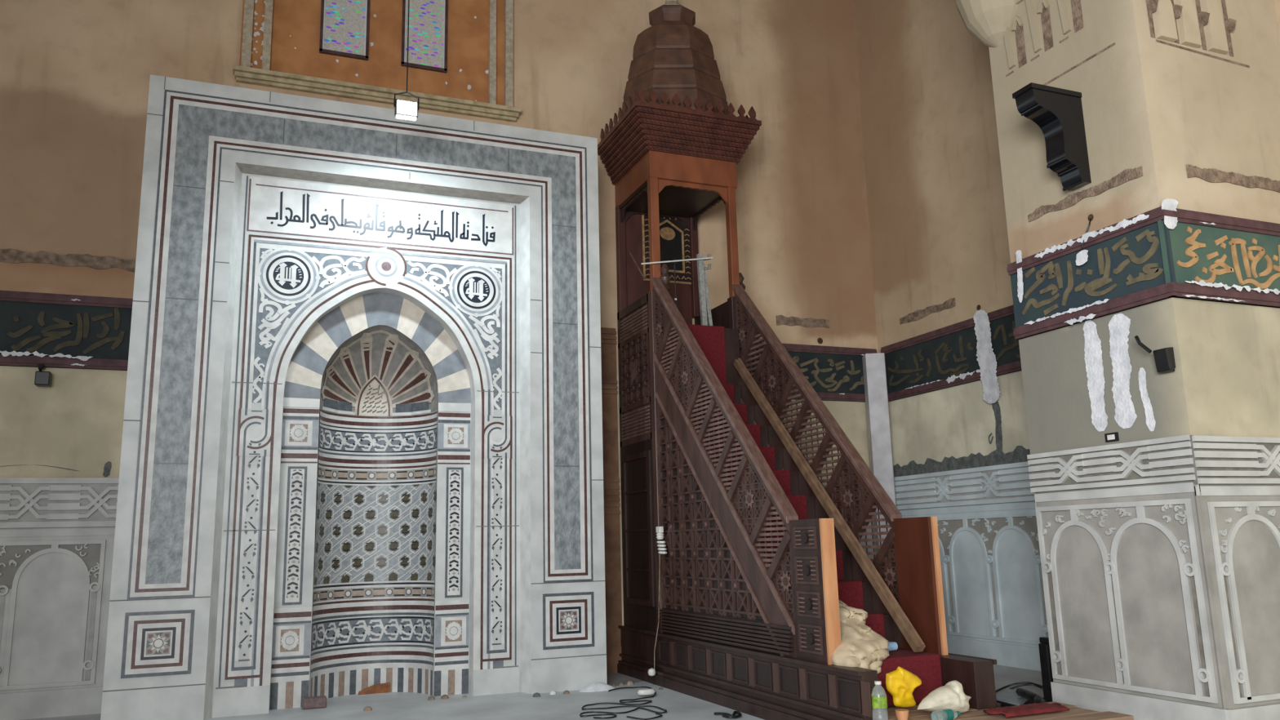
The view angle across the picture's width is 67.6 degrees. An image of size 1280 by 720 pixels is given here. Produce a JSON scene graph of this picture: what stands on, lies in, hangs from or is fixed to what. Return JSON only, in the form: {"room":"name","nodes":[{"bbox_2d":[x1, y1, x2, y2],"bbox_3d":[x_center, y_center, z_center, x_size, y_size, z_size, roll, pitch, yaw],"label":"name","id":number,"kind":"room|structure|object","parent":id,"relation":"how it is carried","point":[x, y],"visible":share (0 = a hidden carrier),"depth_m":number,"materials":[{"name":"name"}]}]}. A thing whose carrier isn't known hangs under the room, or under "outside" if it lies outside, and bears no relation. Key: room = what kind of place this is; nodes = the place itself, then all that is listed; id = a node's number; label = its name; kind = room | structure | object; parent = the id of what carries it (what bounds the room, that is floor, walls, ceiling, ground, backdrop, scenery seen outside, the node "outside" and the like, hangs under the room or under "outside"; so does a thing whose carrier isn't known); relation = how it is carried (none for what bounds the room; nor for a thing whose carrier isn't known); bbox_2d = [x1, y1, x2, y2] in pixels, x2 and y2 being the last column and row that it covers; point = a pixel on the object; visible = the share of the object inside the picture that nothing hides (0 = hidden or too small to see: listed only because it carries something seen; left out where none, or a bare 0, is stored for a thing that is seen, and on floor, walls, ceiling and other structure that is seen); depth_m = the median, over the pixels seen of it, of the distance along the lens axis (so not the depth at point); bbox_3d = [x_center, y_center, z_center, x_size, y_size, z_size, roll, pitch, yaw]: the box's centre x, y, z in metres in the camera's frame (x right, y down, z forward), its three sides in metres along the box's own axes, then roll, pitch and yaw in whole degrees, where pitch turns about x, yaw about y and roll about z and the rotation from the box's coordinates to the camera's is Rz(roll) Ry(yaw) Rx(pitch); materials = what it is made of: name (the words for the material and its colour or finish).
{"room":"mosque","nodes":[
{"label":"mosque","id":0,"kind":"room"},
{"bbox_2d":[0,0,878,625],"bbox_3d":[-4.566,-1.454,10.938,17.550,10.200,0.500,3,-12,-22],"label":"wall","id":1,"kind":"structure","parent":0,"point":[75,74],"depth_m":12.32,"materials":[{"name":"paint"}]},
{"bbox_2d":[34,364,52,386],"bbox_3d":[-6.014,0.146,9.655,0.130,0.240,0.163,3,-12,-22],"label":"wall lamp","id":2,"kind":"object","parent":1,"relation":"attached to","point":[42,379],"visible":1,"depth_m":9.58,"materials":[{"name":"black plastic"}]},
{"bbox_2d":[0,477,119,719],"bbox_3d":[-7.454,2.219,8.693,4.875,2.289,0.064,3,-12,-22],"label":"wall paneling","id":3,"kind":"structure","parent":1,"relation":"attached to","point":[57,534],"depth_m":9.39,"materials":[{"name":"white stone"}]},
{"bbox_2d":[0,290,133,370],"bbox_3d":[-7.520,-0.381,9.191,4.875,0.765,0.066,3,-12,-22],"label":"inscription band","id":4,"kind":"object","parent":1,"relation":"attached to","point":[55,331],"visible":0.99,"depth_m":9.83,"materials":[{"name":"green paint"}]},
{"bbox_2d":[232,0,520,122],"bbox_3d":[-3.126,-4.639,11.818,3.360,3.085,0.150,3,-12,-22],"label":"window","id":5,"kind":"structure","parent":1,"relation":"in","point":[460,52],"depth_m":11.72,"materials":[{"name":"orange paint"}]},
{"bbox_2d":[0,248,829,476],"bbox_3d":[-3.549,0.144,10.752,13.450,2.343,0.012,3,-12,-22],"label":"trim","id":6,"kind":"structure","parent":1,"relation":"attached to","point":[8,255],"depth_m":10.04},
{"bbox_2d":[600,327,622,673],"bbox_3d":[-0.531,1.642,11.684,0.600,4.200,0.030,3,-12,-22],"label":"trim","id":7,"kind":"structure","parent":1,"relation":"attached to","point":[608,335],"depth_m":11.74,"materials":[{"name":"brown wood"}]},
{"bbox_2d":[749,342,876,401],"bbox_3d":[2.124,0.158,13.060,2.684,0.760,0.066,3,-12,-22],"label":"inscription band","id":8,"kind":"object","parent":1,"relation":"attached to","point":[834,373],"visible":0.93,"depth_m":13.27,"materials":[{"name":"green paint"}]},
{"bbox_2d":[819,479,875,562],"bbox_3d":[2.143,2.719,12.570,2.700,2.285,0.030,3,-12,-22],"label":"trim","id":9,"kind":"structure","parent":1,"relation":"attached to","point":[869,530],"depth_m":13.00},
{"bbox_2d":[22,664,1044,719],"bbox_3d":[1.115,1.698,1.034,21.000,0.001,21.600,3,-12,-22],"label":"floor","id":10,"kind":"structure","parent":0,"point":[388,705],"depth_m":9.17,"materials":[{"name":"stone"}]},
{"bbox_2d":[302,695,326,709],"bbox_3d":[-3.187,3.354,9.368,0.220,0.100,0.140,3,-12,-22],"label":"brick","id":11,"kind":"object","parent":10,"relation":"on","point":[311,702],"visible":1,"depth_m":9.31,"materials":[{"name":"stone"}]},
{"bbox_2d":[100,74,607,719],"bbox_3d":[-2.835,0.418,10.384,4.754,6.250,1.096,3,-12,-22],"label":"niche","id":12,"kind":"object","parent":10,"relation":"on","point":[277,232],"visible":0.99,"depth_m":10.14,"materials":[{"name":"stone"}]},
{"bbox_2d":[319,324,438,416],"bbox_3d":[-2.906,0.126,10.597,1.234,0.918,0.617,3,-12,-22],"label":"hood","id":13,"kind":"object","parent":12,"relation":"attached to","point":[375,370],"depth_m":10.65,"materials":[{"name":"stone"}]},
{"bbox_2d":[363,706,372,711],"bbox_3d":[-2.594,3.323,9.123,0.079,0.040,0.065,3,-12,-22],"label":"lump","id":14,"kind":"object","parent":10,"relation":"on","point":[367,708],"visible":1,"depth_m":9.10,"materials":[{"name":"orange stone"}]},
{"bbox_2d":[358,682,390,694],"bbox_3d":[-2.835,3.505,10.203,0.330,0.100,0.030,3,-12,-22],"label":"shard","id":15,"kind":"object","parent":10,"relation":"on","point":[383,687],"visible":1,"depth_m":10.20},
{"bbox_2d":[427,696,435,700],"bbox_3d":[-2.111,3.421,9.685,0.069,0.034,0.056,3,-12,-22],"label":"lump","id":16,"kind":"object","parent":10,"relation":"on","point":[430,698],"visible":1,"depth_m":9.66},
{"bbox_2d":[440,694,448,698],"bbox_3d":[-1.984,3.423,9.727,0.078,0.039,0.064,3,-12,-22],"label":"lump","id":17,"kind":"object","parent":10,"relation":"on","point":[444,696],"visible":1,"depth_m":9.71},
{"bbox_2d":[533,692,540,697],"bbox_3d":[-1.047,3.395,9.704,0.076,0.038,0.062,3,-12,-22],"label":"lump","id":18,"kind":"object","parent":10,"relation":"on","point":[535,695],"visible":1,"depth_m":9.68,"materials":[{"name":"grey stone"}]},
{"bbox_2d":[549,690,555,694],"bbox_3d":[-0.893,3.419,9.838,0.068,0.034,0.056,3,-12,-22],"label":"lump","id":19,"kind":"object","parent":10,"relation":"on","point":[553,692],"visible":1,"depth_m":9.82,"materials":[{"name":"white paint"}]},
{"bbox_2d":[578,682,614,692],"bbox_3d":[-0.447,3.421,10.033,0.416,0.081,0.192,3,-12,-22],"label":"heap","id":20,"kind":"object","parent":10,"relation":"on","point":[597,686],"visible":0.99,"depth_m":9.97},
{"bbox_2d":[579,686,666,719],"bbox_3d":[-0.194,3.287,9.211,0.788,0.019,1.782,-1,-11,-4],"label":"cable","id":21,"kind":"object","parent":10,"relation":"on","point":[654,695],"visible":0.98,"depth_m":8.87,"materials":[{"name":"black rubber"}]},
{"bbox_2d":[637,688,655,694],"bbox_3d":[0.064,3.311,9.555,0.197,0.055,0.103,3,-12,-22],"label":"plug","id":22,"kind":"object","parent":21,"relation":"on","point":[650,691],"visible":1,"depth_m":9.52,"materials":[{"name":"white plastic"}]},
{"bbox_2d":[626,680,633,684],"bbox_3d":[-0.106,3.496,10.360,0.082,0.041,0.067,3,-12,-22],"label":"lump","id":23,"kind":"object","parent":10,"relation":"on","point":[629,682],"visible":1,"depth_m":10.34,"materials":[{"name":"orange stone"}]},
{"bbox_2d":[626,712,662,719],"bbox_3d":[0.061,3.117,8.355,0.304,0.019,0.218,3,-12,-22],"label":"cable","id":24,"kind":"object","parent":10,"relation":"on","point":[660,714],"visible":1,"depth_m":8.28,"materials":[{"name":"black rubber"}]},
{"bbox_2d":[714,711,742,718],"bbox_3d":[0.794,3.089,8.335,0.216,0.029,0.264,3,-12,-22],"label":"cable","id":25,"kind":"object","parent":10,"relation":"on","point":[723,714],"visible":1,"depth_m":8.29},
{"bbox_2d":[597,0,1000,719],"bbox_3d":[1.195,-1.234,10.210,1.685,9.214,5.049,3,-12,-22],"label":"pulpit","id":26,"kind":"object","parent":10,"relation":"on","point":[755,571],"visible":0.98,"depth_m":10.05,"materials":[{"name":"brown wood"}]},
{"bbox_2d":[620,303,647,342],"bbox_3d":[-0.063,-0.447,11.716,0.028,0.310,0.930,3,-12,-22],"label":"grille","id":27,"kind":"object","parent":26,"relation":"attached to","point":[633,322],"depth_m":11.71,"materials":[{"name":"brown wood"}]},
{"bbox_2d":[622,403,650,440],"bbox_3d":[-0.033,0.751,11.487,0.028,0.350,0.930,3,-12,-22],"label":"grille","id":28,"kind":"object","parent":26,"relation":"attached to","point":[628,425],"depth_m":11.47,"materials":[{"name":"brown wood"}]},
{"bbox_2d":[629,252,645,279],"bbox_3d":[-0.032,-1.148,11.620,0.023,0.472,0.463,3,-12,-22],"label":"batten","id":29,"kind":"object","parent":26,"relation":"on","point":[630,253],"visible":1,"depth_m":11.59,"materials":[{"name":"brown wood"}]},
{"bbox_2d":[647,526,666,676],"bbox_3d":[0.200,2.619,10.402,0.322,1.592,0.116,-12,-15,43],"label":"fitting","id":30,"kind":"object","parent":26,"relation":"attached to","point":[651,672],"visible":1,"depth_m":10.42,"materials":[{"name":"white plastic"}]},
{"bbox_2d":[656,533,664,539],"bbox_3d":[0.222,1.936,10.511,0.090,0.070,0.090,3,-12,-22],"label":"socket","id":31,"kind":"object","parent":30,"relation":"attached to","point":[660,535],"depth_m":10.48,"materials":[{"name":"white plastic"}]},
{"bbox_2d":[661,325,679,373],"bbox_3d":[0.359,-0.109,10.648,0.046,0.566,0.545,3,-12,-22],"label":"grille","id":32,"kind":"object","parent":26,"relation":"attached to","point":[670,335],"depth_m":10.65,"materials":[{"name":"brown wood"}]},
{"bbox_2d":[640,257,712,264],"bbox_3d":[0.445,-1.174,11.319,0.930,0.175,0.020,3,-12,-22],"label":"rod","id":33,"kind":"object","parent":26,"relation":"on","point":[677,260],"visible":1,"depth_m":11.31,"materials":[{"name":"white metal"}]},
{"bbox_2d":[671,258,676,306],"bbox_3d":[0.413,-0.879,11.269,0.040,0.640,0.040,3,-12,-22],"label":"microphone","id":34,"kind":"object","parent":33,"relation":"hanging from","point":[673,263],"visible":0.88,"depth_m":11.28,"materials":[{"name":"black plastic"}]},
{"bbox_2d":[690,380,712,432],"bbox_3d":[0.654,0.495,9.836,0.046,0.573,0.545,3,-12,-22],"label":"grille","id":35,"kind":"object","parent":26,"relation":"attached to","point":[698,388],"depth_m":9.84,"materials":[{"name":"brown wood"}]},
{"bbox_2d":[696,253,712,325],"bbox_3d":[0.784,-0.835,11.468,0.196,0.914,0.080,3,-12,-22],"label":"metal post","id":36,"kind":"object","parent":26,"relation":"on","point":[704,304],"visible":0.93,"depth_m":11.44,"materials":[{"name":"white metal"}]},
{"bbox_2d":[702,404,731,466],"bbox_3d":[0.780,0.766,9.487,0.046,0.656,0.646,3,-12,-22],"label":"grille","id":37,"kind":"object","parent":26,"relation":"attached to","point":[709,418],"depth_m":9.50,"materials":[{"name":"brown wood"}]},
{"bbox_2d":[720,438,744,489],"bbox_3d":[0.900,1.021,9.158,0.046,0.521,0.536,3,-12,-22],"label":"grille","id":38,"kind":"object","parent":26,"relation":"attached to","point":[731,446],"depth_m":9.16,"materials":[{"name":"brown wood"}]},
{"bbox_2d":[745,330,766,376],"bbox_3d":[1.350,-0.058,11.047,0.046,0.566,0.545,3,-12,-22],"label":"grille","id":39,"kind":"object","parent":26,"relation":"attached to","point":[752,337],"depth_m":11.03,"materials":[{"name":"brown wood"}]},
{"bbox_2d":[754,506,786,570],"bbox_3d":[1.169,1.572,8.418,0.046,0.579,0.588,3,-12,-22],"label":"grille","id":40,"kind":"object","parent":26,"relation":"attached to","point":[763,515],"depth_m":8.43,"materials":[{"name":"brown wood"}]},
{"bbox_2d":[779,384,804,433],"bbox_3d":[1.645,0.546,10.235,0.046,0.573,0.545,3,-12,-22],"label":"grille","id":41,"kind":"object","parent":26,"relation":"attached to","point":[787,392],"depth_m":10.23,"materials":[{"name":"brown wood"}]},
{"bbox_2d":[795,408,826,466],"bbox_3d":[1.770,0.820,9.891,0.046,0.652,0.659,3,-12,-22],"label":"grille","id":42,"kind":"object","parent":26,"relation":"attached to","point":[803,415],"depth_m":9.83,"materials":[{"name":"brown wood"}]},
{"bbox_2d":[815,441,842,488],"bbox_3d":[1.891,1.077,9.556,0.046,0.511,0.536,3,-12,-22],"label":"grille","id":43,"kind":"object","parent":26,"relation":"attached to","point":[835,481],"depth_m":9.52,"materials":[{"name":"brown wood"}]},
{"bbox_2d":[733,358,925,652],"bbox_3d":[1.698,1.164,9.460,0.086,3.020,3.290,2,-11,-19],"label":"timber","id":44,"kind":"object","parent":26,"relation":"on","point":[913,639],"visible":1,"depth_m":8.93,"materials":[{"name":"brown wood"}]},
{"bbox_2d":[831,599,889,674],"bbox_3d":[1.762,2.232,7.703,0.458,0.553,0.852,-4,-11,11],"label":"sheet","id":45,"kind":"object","parent":26,"relation":"on","point":[861,646],"visible":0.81,"depth_m":7.53,"materials":[{"name":"beige fabric"}]},
{"bbox_2d":[857,505,890,561],"bbox_3d":[2.163,1.622,8.810,0.046,0.579,0.573,3,-12,-22],"label":"grille","id":46,"kind":"object","parent":26,"relation":"attached to","point":[864,513],"depth_m":8.78,"materials":[{"name":"brown wood"}]},
{"bbox_2d":[887,641,897,651],"bbox_3d":[2.083,2.392,7.984,0.115,0.083,0.083,3,-12,-22],"label":"plastic cup","id":47,"kind":"object","parent":26,"relation":"on","point":[893,646],"visible":0.56,"depth_m":7.96,"materials":[{"name":"blue plastic"}]},
{"bbox_2d":[862,352,896,551],"bbox_3d":[3.314,1.891,12.963,0.356,4.000,0.336,3,-12,-22],"label":"pilaster","id":48,"kind":"object","parent":10,"relation":"on","point":[875,381],"visible":0.5,"depth_m":13.04,"materials":[{"name":"white stone"}]},
{"bbox_2d":[887,701,1133,719],"bbox_3d":[2.598,2.727,7.105,1.630,0.190,1.140,3,-12,-22],"label":"platform","id":49,"kind":"object","parent":10,"relation":"on","point":[1074,713],"visible":0.62,"depth_m":7.01,"materials":[{"name":"brown wood"}]},
{"bbox_2d":[871,680,888,719],"bbox_3d":[1.728,2.469,6.908,0.112,0.285,0.112,3,-12,-22],"label":"water bottle","id":50,"kind":"object","parent":49,"relation":"on","point":[878,695],"visible":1,"depth_m":6.87,"materials":[{"name":"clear plastic"}]},
{"bbox_2d":[895,709,908,719],"bbox_3d":[1.877,2.552,6.843,0.096,0.090,0.094,3,-12,-22],"label":"paper cup","id":51,"kind":"object","parent":49,"relation":"on","point":[901,714],"visible":1,"depth_m":6.81,"materials":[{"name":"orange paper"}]},
{"bbox_2d":[885,666,921,706],"bbox_3d":[1.987,2.460,7.204,0.320,0.297,0.116,3,-12,-22],"label":"plastic bag","id":52,"kind":"object","parent":49,"relation":"on","point":[901,683],"visible":1,"depth_m":7.16,"materials":[{"name":"yellow plastic"}]},
{"bbox_2d":[917,680,971,712],"bbox_3d":[2.246,2.504,7.087,0.487,0.235,0.207,3,-12,-22],"label":"plastic bag","id":53,"kind":"object","parent":49,"relation":"on","point":[951,695],"visible":0.99,"depth_m":7.02,"materials":[{"name":"white plastic"}]},
{"bbox_2d":[930,708,960,719],"bbox_3d":[2.203,2.553,6.872,0.240,0.082,0.082,5,-12,-29],"label":"water bottle","id":54,"kind":"object","parent":49,"relation":"on","point":[944,714],"visible":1,"depth_m":6.83,"materials":[{"name":"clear plastic"}]},
{"bbox_2d":[982,702,1069,717],"bbox_3d":[2.867,2.596,7.110,0.678,0.032,0.269,3,-12,-22],"label":"scrap","id":55,"kind":"object","parent":49,"relation":"on","point":[1037,708],"visible":1,"depth_m":7.06,"materials":[{"name":"red fabric"}]},
{"bbox_2d":[995,688,1034,706],"bbox_3d":[3.301,3.023,8.481,0.295,0.090,0.794,-8,-13,32],"label":"case","id":56,"kind":"object","parent":10,"relation":"on","point":[1009,697],"visible":0.5,"depth_m":8.35,"materials":[{"name":"grey plastic"}]},
{"bbox_2d":[996,699,1034,706],"bbox_3d":[3.301,3.033,8.479,0.295,0.070,0.793,-8,-13,32],"label":"tray","id":57,"kind":"object","parent":56,"relation":"on","point":[1004,703],"depth_m":8.26,"materials":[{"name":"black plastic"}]},
{"bbox_2d":[995,681,1042,692],"bbox_3d":[3.603,3.182,9.298,0.726,0.068,0.236,3,-12,-22],"label":"cable","id":58,"kind":"object","parent":10,"relation":"on","point":[1021,682],"visible":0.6,"depth_m":9.40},
{"bbox_2d":[1008,683,1043,688],"bbox_3d":[3.761,3.176,9.289,0.353,0.070,0.045,-5,-11,16],"label":"cable","id":59,"kind":"object","parent":10,"relation":"on","point":[1024,684],"visible":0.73,"depth_m":9.29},
{"bbox_2d":[1015,688,1048,702],"bbox_3d":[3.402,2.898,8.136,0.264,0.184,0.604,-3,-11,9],"label":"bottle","id":60,"kind":"object","parent":10,"relation":"on","point":[1030,695],"visible":0.73,"depth_m":8.02,"materials":[{"name":"black plastic"}]},
{"bbox_2d":[1038,636,1053,702],"bbox_3d":[3.572,2.730,8.343,0.100,0.600,0.110,3,-12,-22],"label":"post","id":61,"kind":"object","parent":10,"relation":"on","point":[1044,647],"visible":0.51,"depth_m":8.32,"materials":[{"name":"black plastic"}]},
{"bbox_2d":[852,0,1279,466],"bbox_3d":[7.569,-3.021,4.375,0.500,10.200,21.100,3,-12,-22],"label":"wall","id":62,"kind":"structure","parent":0,"point":[936,211],"depth_m":12.70,"materials":[{"name":"paint"}]},
{"bbox_2d":[880,305,1022,401],"bbox_3d":[4.251,-0.193,11.503,0.066,0.775,4.340,3,-12,-22],"label":"inscription band","id":63,"kind":"object","parent":62,"relation":"attached to","point":[944,357],"visible":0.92,"depth_m":12.26,"materials":[{"name":"green paint"}]},
{"bbox_2d":[893,297,1030,477],"bbox_3d":[3.940,0.313,12.218,0.062,2.206,2.800,3,-12,-22],"label":"trim","id":64,"kind":"structure","parent":62,"relation":"attached to","point":[986,357],"depth_m":11.63,"materials":[{"name":"white paint"}]},
{"bbox_2d":[893,461,1048,671],"bbox_3d":[4.317,2.356,11.014,0.064,2.303,4.380,3,-12,-22],"label":"wall paneling","id":65,"kind":"structure","parent":62,"relation":"attached to","point":[992,575],"depth_m":11.43,"materials":[{"name":"white stone"}]},
{"bbox_2d":[955,0,1279,431],"bbox_3d":[4.307,-2.069,8.749,2.095,5.633,1.955,3,-12,-22],"label":"plaster patches","id":66,"kind":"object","parent":62,"relation":"attached to","point":[988,21],"depth_m":7.99,"materials":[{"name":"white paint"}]},
{"bbox_2d":[1190,435,1279,719],"bbox_3d":[4.943,1.674,7.204,1.810,2.178,0.064,3,-12,-22],"label":"trim","id":67,"kind":"structure","parent":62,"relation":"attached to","point":[1238,477],"depth_m":7.04,"materials":[{"name":"white stone"}]},
{"bbox_2d":[988,0,1279,681],"bbox_3d":[4.546,-2.111,8.722,1.774,10.200,1.600,3,-12,-22],"label":"wall pier","id":68,"kind":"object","parent":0,"point":[1158,108],"visible":0.29,"depth_m":7.91,"materials":[{"name":"paint"}]},
{"bbox_2d":[1012,82,1091,191],"bbox_3d":[3.508,-1.885,8.145,0.559,0.830,0.220,3,-12,-22],"label":"bracket","id":69,"kind":"object","parent":68,"relation":"attached to","point":[1058,113],"visible":1,"depth_m":8.12,"materials":[{"name":"black wood"}]},
{"bbox_2d":[1081,217,1091,248],"bbox_3d":[3.756,-1.070,8.046,0.104,0.250,0.026,-4,-11,14],"label":"wire","id":70,"kind":"object","parent":68,"relation":"hanging from","point":[1090,218],"visible":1,"depth_m":8.04,"materials":[{"name":"metal"}]},
{"bbox_2d":[1006,206,1177,339],"bbox_3d":[3.742,-0.684,8.069,0.066,0.738,1.640,3,-12,-22],"label":"inscription band","id":71,"kind":"object","parent":68,"relation":"attached to","point":[1123,269],"visible":1,"depth_m":7.95,"materials":[{"name":"green paint"}]},
{"bbox_2d":[1104,431,1119,442],"bbox_3d":[3.825,0.626,7.757,0.019,0.070,0.120,3,-12,-22],"label":"box","id":72,"kind":"object","parent":68,"relation":"attached to","point":[1111,437],"visible":1,"depth_m":7.75,"materials":[{"name":"black plastic"}]},
{"bbox_2d":[1026,435,1230,719],"bbox_3d":[3.802,1.775,7.607,0.064,2.188,1.600,3,-12,-22],"label":"wall paneling","id":73,"kind":"structure","parent":68,"relation":"attached to","point":[1130,627],"depth_m":7.53,"materials":[{"name":"white stone"}]},
{"bbox_2d":[1134,335,1175,373],"bbox_3d":[3.962,-0.050,7.358,0.115,0.315,0.250,7,-14,-39],"label":"wall lamp","id":74,"kind":"object","parent":68,"relation":"attached to","point":[1164,358],"visible":1,"depth_m":7.28,"materials":[{"name":"black plastic"}]},
{"bbox_2d":[1157,208,1279,307],"bbox_3d":[4.873,-0.788,7.672,1.825,0.719,0.066,3,-12,-22],"label":"inscription band","id":75,"kind":"object","parent":68,"relation":"attached to","point":[1217,258],"visible":1,"depth_m":7.56,"materials":[{"name":"green paint"}]},
{"bbox_3d":[0.857,-8.415,2.972,21.000,0.200,21.600,3,-12,-22],"label":"ceiling","id":76,"kind":"structure","parent":0,"visible":0},
{"bbox_2d":[393,0,419,120],"bbox_3d":[-2.356,-4.606,9.840,0.244,4.534,0.080,3,-12,-22],"label":"lamp","id":77,"kind":"object","parent":76,"relation":"hanging from","point":[404,109],"visible":1,"depth_m":9.41,"materials":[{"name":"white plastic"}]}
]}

